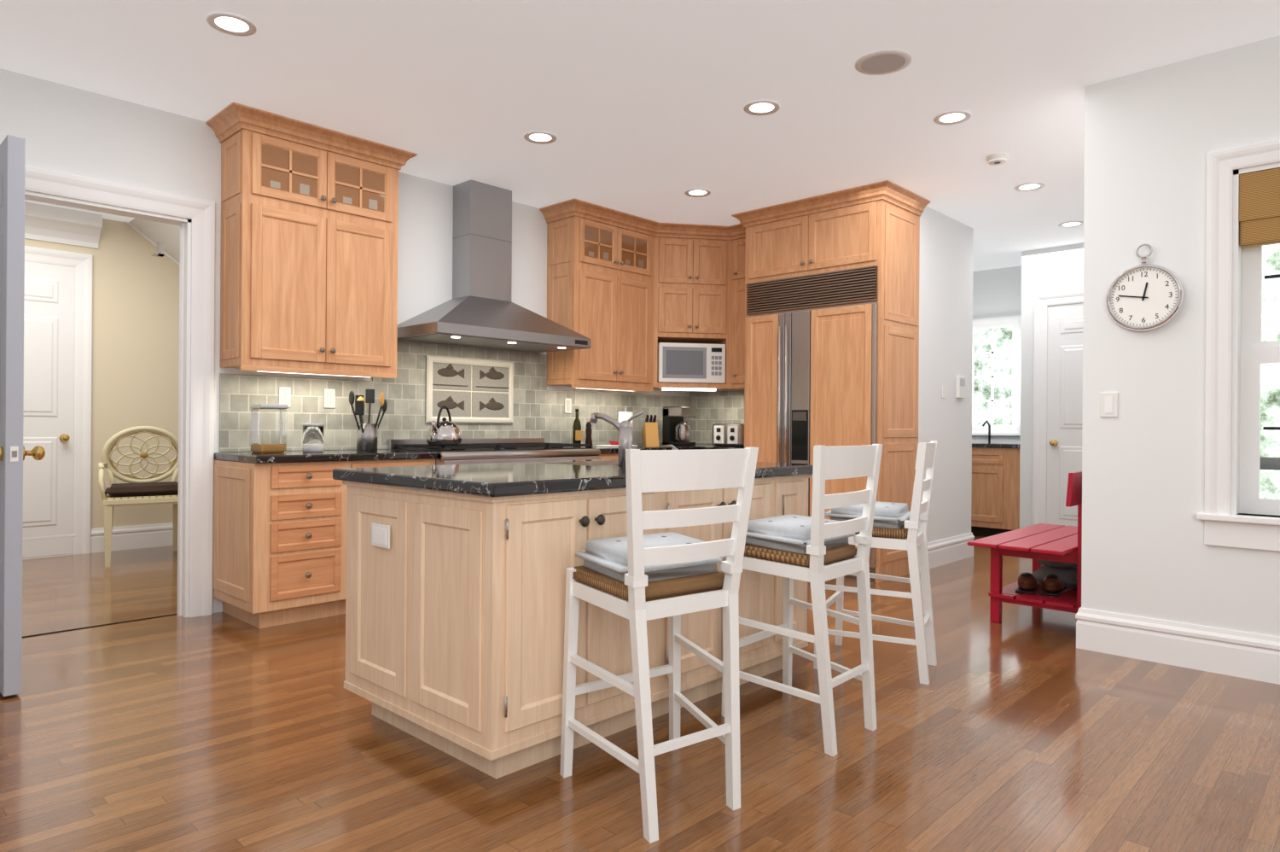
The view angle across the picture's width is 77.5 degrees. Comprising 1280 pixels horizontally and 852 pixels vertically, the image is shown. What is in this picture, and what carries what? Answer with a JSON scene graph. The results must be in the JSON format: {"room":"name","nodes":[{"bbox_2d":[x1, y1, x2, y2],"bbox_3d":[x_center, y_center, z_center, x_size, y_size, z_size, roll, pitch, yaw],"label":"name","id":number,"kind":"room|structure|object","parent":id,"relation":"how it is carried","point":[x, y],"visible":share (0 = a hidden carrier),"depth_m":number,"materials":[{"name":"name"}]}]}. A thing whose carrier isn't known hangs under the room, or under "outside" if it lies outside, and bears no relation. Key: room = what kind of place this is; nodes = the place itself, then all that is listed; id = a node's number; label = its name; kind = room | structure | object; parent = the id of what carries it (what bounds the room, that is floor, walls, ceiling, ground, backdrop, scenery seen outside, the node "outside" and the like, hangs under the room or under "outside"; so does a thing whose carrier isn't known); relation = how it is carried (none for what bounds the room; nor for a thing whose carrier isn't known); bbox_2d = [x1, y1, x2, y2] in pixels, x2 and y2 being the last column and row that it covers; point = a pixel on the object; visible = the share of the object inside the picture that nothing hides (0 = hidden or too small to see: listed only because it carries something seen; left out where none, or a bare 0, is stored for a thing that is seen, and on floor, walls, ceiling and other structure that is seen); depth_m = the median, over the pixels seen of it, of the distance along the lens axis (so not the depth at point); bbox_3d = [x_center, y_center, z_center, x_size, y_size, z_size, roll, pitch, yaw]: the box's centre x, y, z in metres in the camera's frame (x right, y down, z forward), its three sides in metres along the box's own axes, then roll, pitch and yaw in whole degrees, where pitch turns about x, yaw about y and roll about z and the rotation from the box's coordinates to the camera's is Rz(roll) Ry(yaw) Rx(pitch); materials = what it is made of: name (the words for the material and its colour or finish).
{"room":"kitchen","nodes":[
{"label":"kitchen","id":0,"kind":"room"},
{"bbox_2d":[22,218,179,558],"bbox_3d":[-4.789,-0.345,6.496,0.141,2.800,5.840,0,0,44],"label":"wall","id":1,"kind":"structure","parent":0,"point":[135,333],"depth_m":6.82,"materials":[{"name":"beige paint"}]},
{"bbox_2d":[22,245,93,558],"bbox_3d":[-4.961,-0.185,6.245,0.204,2.478,1.116,0,0,44],"label":"door","id":2,"kind":"structure","parent":1,"relation":"attached to","point":[57,377],"depth_m":6.46,"materials":[{"name":"white wood"}]},
{"bbox_2d":[24,201,102,248],"bbox_3d":[-5.555,-1.621,5.508,0.140,0.260,3.100,0,0,44],"label":"crown molding","id":3,"kind":"structure","parent":1,"relation":"attached to","point":[45,223],"depth_m":6.43,"materials":[{"name":"white wood"}]},
{"bbox_2d":[124,218,180,266],"bbox_3d":[-3.316,-1.179,7.239,1.000,2.310,2.500,0,0,44],"label":"ceiling","id":4,"kind":"structure","parent":0,"point":[154,232],"depth_m":6.78,"materials":[{"name":"white paint"}]},
{"bbox_2d":[151,241,164,257],"bbox_3d":[-2.812,-1.031,4.652,0.060,0.080,0.050,0,0,44],"label":"wall bracket","id":5,"kind":"object","parent":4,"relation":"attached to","point":[160,249],"visible":1,"depth_m":4.64,"materials":[{"name":"grey metal"}]},
{"bbox_2d":[0,68,689,637],"bbox_3d":[-2.070,-0.325,5.046,0.188,2.800,7.250,0,0,44],"label":"wall","id":6,"kind":"structure","parent":0,"point":[96,152],"depth_m":4.48,"materials":[{"name":"white paint"}]},
{"bbox_2d":[0,134,45,696],"bbox_3d":[-2.799,-0.043,3.462,0.937,2.200,0.221,0,0,44],"label":"door","id":7,"kind":"structure","parent":6,"relation":"in","point":[13,452],"depth_m":3.14,"materials":[{"name":"grey wood"}]},
{"bbox_2d":[205,102,417,378],"bbox_3d":[-1.942,-1.014,4.787,0.410,1.418,1.099,0,0,44],"label":"upper cabinet","id":8,"kind":"object","parent":6,"relation":"attached to","point":[309,251],"visible":1,"depth_m":4.61,"materials":[{"name":"brown wood"}]},
{"bbox_2d":[219,340,690,451],"bbox_3d":[-0.961,-0.206,6.098,0.034,0.732,4.194,0,0,44],"label":"tile backsplash","id":9,"kind":"structure","parent":6,"relation":"attached to","point":[481,392],"depth_m":5.64,"materials":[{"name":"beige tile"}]},
{"bbox_2d":[396,179,591,353],"bbox_3d":[-1.019,-1.143,5.618,0.602,1.146,1.300,0,0,44],"label":"range hood","id":10,"kind":"object","parent":6,"relation":"attached to","point":[480,309],"visible":0.92,"depth_m":5.62,"materials":[{"name":"silver metal"}]},
{"bbox_2d":[542,200,655,391],"bbox_3d":[-0.308,-1.017,6.552,0.342,1.388,0.906,0,0,44],"label":"upper cabinet","id":11,"kind":"object","parent":6,"relation":"attached to","point":[627,293],"depth_m":6.33,"materials":[{"name":"brown wood"}]},
{"bbox_2d":[655,337,672,384],"bbox_3d":[0.101,-0.565,6.952,0.310,0.390,0.242,0,0,44],"label":"upper cabinet","id":12,"kind":"object","parent":6,"relation":"attached to","point":[658,340],"depth_m":6.78,"materials":[{"name":"brown wood"}]},
{"bbox_2d":[655,340,703,388],"bbox_3d":[0.385,-0.562,7.174,0.374,0.390,0.496,0,0,44],"label":"upper cabinet","id":13,"kind":"object","parent":6,"relation":"attached to","point":[675,385],"depth_m":6.84,"materials":[{"name":"brown wood"}]},
{"bbox_2d":[657,342,725,383],"bbox_3d":[0.419,-0.538,6.979,0.582,0.338,0.357,0,0,-10],"label":"microwave","id":14,"kind":"object","parent":13,"relation":"in","point":[691,363],"visible":0.9,"depth_m":6.80,"materials":[{"name":"white plastic"}]},
{"bbox_2d":[655,221,730,340],"bbox_3d":[0.445,-1.231,7.062,0.728,0.948,0.868,0,0,44],"label":"upper cabinet","id":15,"kind":"object","parent":6,"relation":"attached to","point":[693,261],"depth_m":6.81,"materials":[{"name":"brown wood"}]},
{"bbox_2d":[0,535,1279,851],"bbox_3d":[0.578,1.094,4.966,13.000,0.001,14.000,0,0,44],"label":"floor","id":16,"kind":"structure","parent":0,"point":[1021,728],"depth_m":2.65,"materials":[{"name":"brown wood"}]},
{"bbox_2d":[97,425,178,567],"bbox_3d":[-3.950,0.530,6.402,0.681,1.061,0.627,0,0,-38],"label":"chair","id":17,"kind":"object","parent":16,"relation":"on","point":[137,491],"visible":0.88,"depth_m":6.43,"materials":[{"name":"cream painted wood"},{"name":"dark brown fabric"}]},
{"bbox_2d":[212,448,437,628],"bbox_3d":[-1.843,0.616,4.727,0.655,0.922,1.083,0,0,44],"label":"base cabinet","id":18,"kind":"object","parent":16,"relation":"on","point":[279,538],"visible":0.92,"depth_m":4.33,"materials":[{"name":"brown wood"}]},
{"bbox_2d":[250,403,288,453],"bbox_3d":[-2.120,0.015,4.560,0.156,0.275,0.156,0,0,44],"label":"canister","id":19,"kind":"object","parent":18,"relation":"on","point":[268,427],"visible":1,"depth_m":4.50,"materials":[{"name":"clear glass"}]},
{"bbox_2d":[302,423,324,452],"bbox_3d":[-1.919,0.068,4.685,0.120,0.170,0.120,0,0,44],"label":"canister","id":20,"kind":"object","parent":18,"relation":"on","point":[312,437],"visible":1,"depth_m":4.64,"materials":[{"name":"silver glass"}]},
{"bbox_2d":[349,389,387,450],"bbox_3d":[-1.724,-0.041,5.029,0.236,0.392,0.250,0,0,44],"label":"utensil crock","id":21,"kind":"object","parent":18,"relation":"on","point":[366,436],"visible":1,"depth_m":4.97,"materials":[{"name":"silver metal"}]},
{"bbox_2d":[387,437,600,465],"bbox_3d":[-0.977,0.588,5.566,0.727,0.990,1.320,0,0,44],"label":"range","id":22,"kind":"object","parent":16,"relation":"on","point":[489,450],"visible":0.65,"depth_m":5.37,"materials":[{"name":"silver metal"}]},
{"bbox_2d":[426,405,461,445],"bbox_3d":[-1.282,-0.005,5.180,0.226,0.258,0.252,0,0,44],"label":"kettle","id":23,"kind":"object","parent":22,"relation":"on","point":[444,432],"visible":1,"depth_m":5.11,"materials":[{"name":"silver metal"}]},
{"bbox_2d":[342,471,812,778],"bbox_3d":[-0.162,0.649,3.290,0.979,0.880,1.766,0,0,44],"label":"kitchen island","id":24,"kind":"object","parent":16,"relation":"on","point":[455,597],"depth_m":2.62,"materials":[{"name":"brown wood"}]},
{"bbox_2d":[332,458,813,499],"bbox_3d":[-0.165,0.188,3.301,1.010,0.042,1.815,0,0,44],"label":"island countertop","id":25,"kind":"structure","parent":24,"relation":"on","point":[481,480],"depth_m":2.74,"materials":[{"name":"black stone"}]},
{"bbox_2d":[599,450,618,459],"bbox_3d":[0.231,0.652,6.592,1.086,0.879,1.826,0,0,44],"label":"base cabinet","id":26,"kind":"object","parent":16,"relation":"on","point":[608,452],"depth_m":5.98,"materials":[{"name":"brown wood"}]},
{"bbox_2d":[573,443,716,450],"bbox_3d":[0.074,0.190,6.736,0.631,0.042,1.814,0,0,44],"label":"countertop","id":27,"kind":"structure","parent":26,"relation":"on","point":[697,446],"depth_m":6.44,"materials":[{"name":"black stone"}]},
{"bbox_2d":[572,408,592,445],"bbox_3d":[-0.459,0.014,6.380,0.174,0.300,0.070,0,0,-40],"label":"bottles","id":28,"kind":"object","parent":27,"relation":"on","point":[577,434],"visible":0.92,"depth_m":6.33,"materials":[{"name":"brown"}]},
{"bbox_2d":[596,441,637,447],"bbox_3d":[-0.188,0.145,6.474,0.200,0.042,0.280,0,0,44],"label":"tray","id":29,"kind":"object","parent":27,"relation":"on","point":[613,444],"visible":0.77,"depth_m":6.41,"materials":[{"name":"white plastic"}]},
{"bbox_2d":[618,405,634,444],"bbox_3d":[-0.122,-0.003,6.745,0.150,0.339,0.150,0,0,44],"label":"paper towel","id":30,"kind":"object","parent":27,"relation":"on","point":[625,415],"visible":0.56,"depth_m":6.70,"materials":[{"name":"white paper"}]},
{"bbox_2d":[641,414,658,445],"bbox_3d":[0.091,0.036,6.871,0.110,0.264,0.190,0,0,-11],"label":"knife block","id":31,"kind":"object","parent":27,"relation":"on","point":[650,434],"visible":0.98,"depth_m":6.82,"materials":[{"name":"brown wood"}]},
{"bbox_2d":[662,406,695,445],"bbox_3d":[0.339,0.000,7.026,0.220,0.340,0.217,0,0,44],"label":"coffee maker","id":32,"kind":"object","parent":27,"relation":"on","point":[676,429],"visible":0.98,"depth_m":6.98,"materials":[{"name":"black plastic"}]},
{"bbox_2d":[712,423,744,446],"bbox_3d":[0.800,0.077,6.960,0.320,0.192,0.196,0,0,44],"label":"toaster","id":33,"kind":"object","parent":27,"relation":"on","point":[731,434],"visible":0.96,"depth_m":6.88,"materials":[{"name":"silver metal"}]},
{"bbox_2d":[699,445,744,449],"bbox_3d":[0.871,0.195,6.793,0.442,0.042,0.632,0,0,44],"label":"countertop","id":34,"kind":"structure","parent":26,"relation":"on","point":[718,446],"depth_m":6.60,"materials":[{"name":"black stone"}]},
{"bbox_2d":[559,447,758,843],"bbox_3d":[0.050,0.575,2.415,0.538,1.030,0.637,0,0,44],"label":"bar stool","id":35,"kind":"object","parent":16,"relation":"on","point":[631,573],"visible":1,"depth_m":2.28,"materials":[{"name":"white wood"}]},
{"bbox_2d":[721,443,882,756],"bbox_3d":[0.610,0.580,2.979,0.514,1.030,0.573,0,0,44],"label":"bar stool","id":36,"kind":"object","parent":16,"relation":"on","point":[789,548],"visible":0.94,"depth_m":2.84,"materials":[{"name":"white wood"}]},
{"bbox_2d":[744,265,878,581],"bbox_3d":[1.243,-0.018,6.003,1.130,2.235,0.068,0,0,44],"label":"refrigerator","id":37,"kind":"object","parent":16,"relation":"on","point":[811,378],"visible":0.73,"depth_m":5.96,"materials":[{"name":"brown wood"}]},
{"bbox_2d":[740,180,921,581],"bbox_3d":[1.474,-0.298,6.244,1.180,2.798,0.622,0,0,44],"label":"tall cabinet","id":38,"kind":"object","parent":16,"relation":"on","point":[878,224],"depth_m":5.87,"materials":[{"name":"brown wood"}]},
{"bbox_2d":[813,440,937,684],"bbox_3d":[1.093,0.583,3.680,0.625,1.030,0.524,0,0,44],"label":"bar stool","id":39,"kind":"object","parent":16,"relation":"on","point":[894,527],"visible":0.73,"depth_m":3.51,"materials":[{"name":"white wood"}]},
{"bbox_2d":[967,471,1082,622],"bbox_3d":[2.401,0.673,4.627,0.527,0.870,1.220,0,0,44],"label":"bench","id":40,"kind":"object","parent":16,"relation":"on","point":[1050,542],"visible":0.56,"depth_m":4.38,"materials":[{"name":"red wood"}]},
{"bbox_2d":[1015,558,1077,596],"bbox_3d":[2.388,0.848,4.641,0.303,0.180,0.596,0,0,44],"label":"shoes","id":41,"kind":"object","parent":40,"relation":"on","point":[1056,578],"visible":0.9,"depth_m":4.57,"materials":[{"name":"brown leather"}]},
{"bbox_2d":[0,0,1279,271],"bbox_3d":[0.598,-1.706,4.966,13.000,0.001,14.000,0,0,44],"label":"ceiling","id":42,"kind":"structure","parent":0,"point":[635,107],"depth_m":3.97,"materials":[{"name":"white paint"}]},
{"bbox_2d":[206,11,256,35],"bbox_3d":[-1.748,-1.718,3.416,0.193,0.010,0.193,0,0,5],"label":"recessed light","id":43,"kind":"object","parent":42,"relation":"in","point":[225,22],"depth_m":3.41,"materials":[{"name":"white"}]},
{"bbox_2d":[523,130,556,144],"bbox_3d":[-0.592,-1.710,4.732,0.193,0.010,0.193,0,0,5],"label":"recessed light","id":44,"kind":"object","parent":42,"relation":"in","point":[540,136],"depth_m":4.72,"materials":[{"name":"white"}]},
{"bbox_2d":[684,187,710,197],"bbox_3d":[0.422,-1.702,5.824,0.193,0.010,0.193,0,0,35],"label":"recessed light","id":45,"kind":"object","parent":42,"relation":"in","point":[698,192],"depth_m":5.82,"materials":[{"name":"white"}]},
{"bbox_2d":[743,99,779,115],"bbox_3d":[0.651,-1.701,4.266,0.193,0.010,0.193,0,0,35],"label":"recessed light","id":46,"kind":"object","parent":42,"relation":"in","point":[759,107],"depth_m":4.26,"materials":[{"name":"white"}]},
{"bbox_2d":[855,49,912,75],"bbox_3d":[1.137,-1.697,3.734,0.254,0.009,0.254,0,0,-1],"label":"ceiling speaker","id":47,"kind":"object","parent":42,"relation":"in","point":[884,61],"depth_m":3.72,"materials":[{"name":"white"}]},
{"bbox_2d":[933,110,971,125],"bbox_3d":[1.716,-1.693,4.385,0.193,0.010,0.193,0,0,38],"label":"recessed light","id":48,"kind":"object","parent":42,"relation":"in","point":[954,117],"depth_m":4.38,"materials":[{"name":"white"}]},
{"bbox_2d":[986,152,1008,165],"bbox_3d":[2.246,-1.673,5.013,0.128,0.041,0.128,0,0,-1],"label":"smoke detector","id":49,"kind":"object","parent":42,"relation":"in","point":[998,158],"depth_m":4.97,"materials":[{"name":"white plastic"}]},
{"bbox_2d":[1014,181,1044,191],"bbox_3d":[2.747,-1.685,5.626,0.193,0.010,0.193,0,0,38],"label":"recessed light","id":50,"kind":"object","parent":42,"relation":"in","point":[1027,186],"depth_m":5.62,"materials":[{"name":"white"}]},
{"bbox_2d":[1058,221,1083,227],"bbox_3d":[3.592,-1.679,6.644,0.193,0.010,0.193,0,0,5],"label":"recessed light","id":51,"kind":"object","parent":42,"relation":"in","point":[1070,224],"depth_m":6.64,"materials":[{"name":"white"}]},
{"bbox_2d":[703,340,730,388],"bbox_3d":[0.728,-0.560,7.062,0.310,0.390,0.242,0,0,44],"label":"upper cabinet","id":52,"kind":"object","parent":0,"relation":"attached to","point":[727,343],"depth_m":6.88,"materials":[{"name":"brown wood"}]},
{"bbox_2d":[702,205,974,568],"bbox_3d":[1.629,-0.298,7.269,2.411,2.800,1.071,0,0,44],"label":"wall","id":53,"kind":"structure","parent":0,"point":[945,300],"depth_m":6.44,"materials":[{"name":"white paint"}]},
{"bbox_2d":[690,390,744,444],"bbox_3d":[0.874,-0.073,7.237,1.050,0.491,0.011,0,0,44],"label":"tile backsplash","id":54,"kind":"structure","parent":53,"relation":"attached to","point":[712,408],"depth_m":7.42,"materials":[{"name":"beige tile"}]},
{"bbox_2d":[727,224,740,390],"bbox_3d":[1.019,-1.012,6.877,0.360,1.378,0.342,0,0,44],"label":"upper cabinet","id":55,"kind":"object","parent":53,"relation":"attached to","point":[735,229],"depth_m":6.83,"materials":[{"name":"brown wood"}]},
{"bbox_2d":[942,383,946,398],"bbox_3d":[2.435,-0.282,6.391,0.007,0.120,0.070,0,0,44],"label":"light switch","id":56,"kind":"object","parent":53,"relation":"attached to","point":[944,385],"depth_m":6.39,"materials":[{"name":"white plastic"}]},
{"bbox_2d":[955,375,965,398],"bbox_3d":[2.657,-0.321,6.606,0.032,0.180,0.130,0,0,44],"label":"thermostat","id":57,"kind":"object","parent":53,"relation":"attached to","point":[960,381],"depth_m":6.57,"materials":[{"name":"white plastic"}]},
{"bbox_2d":[971,265,1021,442],"bbox_3d":[3.618,-0.283,8.832,5.055,2.800,0.221,0,0,44],"label":"wall","id":58,"kind":"structure","parent":0,"point":[997,292],"depth_m":8.49,"materials":[{"name":"white paint"}]},
{"bbox_2d":[1075,34,1279,684],"bbox_3d":[3.943,-0.281,2.446,4.666,2.800,0.221,0,0,44],"label":"wall","id":59,"kind":"structure","parent":0,"point":[1161,582],"depth_m":3.71,"materials":[{"name":"white paint"}]},
{"bbox_2d":[1099,392,1117,417],"bbox_3d":[2.287,-0.103,3.890,0.075,0.120,0.010,0,0,44],"label":"light switch","id":60,"kind":"object","parent":59,"relation":"attached to","point":[1108,405],"depth_m":3.89,"materials":[{"name":"white plastic"}]},
{"bbox_2d":[1105,243,1184,331],"bbox_3d":[2.386,-0.656,3.777,0.318,0.415,0.044,0,0,44],"label":"wall clock","id":61,"kind":"object","parent":59,"relation":"attached to","point":[1144,295],"visible":1,"depth_m":3.77,"materials":[{"name":"silver metal"}]},
{"bbox_2d":[1196,139,1279,551],"bbox_3d":[3.116,-0.343,3.215,1.405,1.772,0.250,0,0,44],"label":"window","id":62,"kind":"structure","parent":59,"relation":"in","point":[1242,205],"depth_m":3.57,"materials":[{"name":"white"}]},
{"label":"outside","id":63,"kind":"structure","parent":0,"visible":0},
{"bbox_2d":[1259,243,1279,499],"bbox_3d":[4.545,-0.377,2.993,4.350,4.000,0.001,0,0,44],"label":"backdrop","id":64,"kind":"structure","parent":63,"point":[1270,416],"depth_m":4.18,"materials":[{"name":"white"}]},
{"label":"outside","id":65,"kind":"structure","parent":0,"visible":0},
{"bbox_2d":[1260,456,1279,470],"bbox_3d":[3.999,0.539,3.044,3.400,0.760,0.630,0,0,44],"label":"deck railing","id":66,"kind":"object","parent":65,"point":[1269,462],"depth_m":3.86,"materials":[{"name":"grey wood"}]}
]}

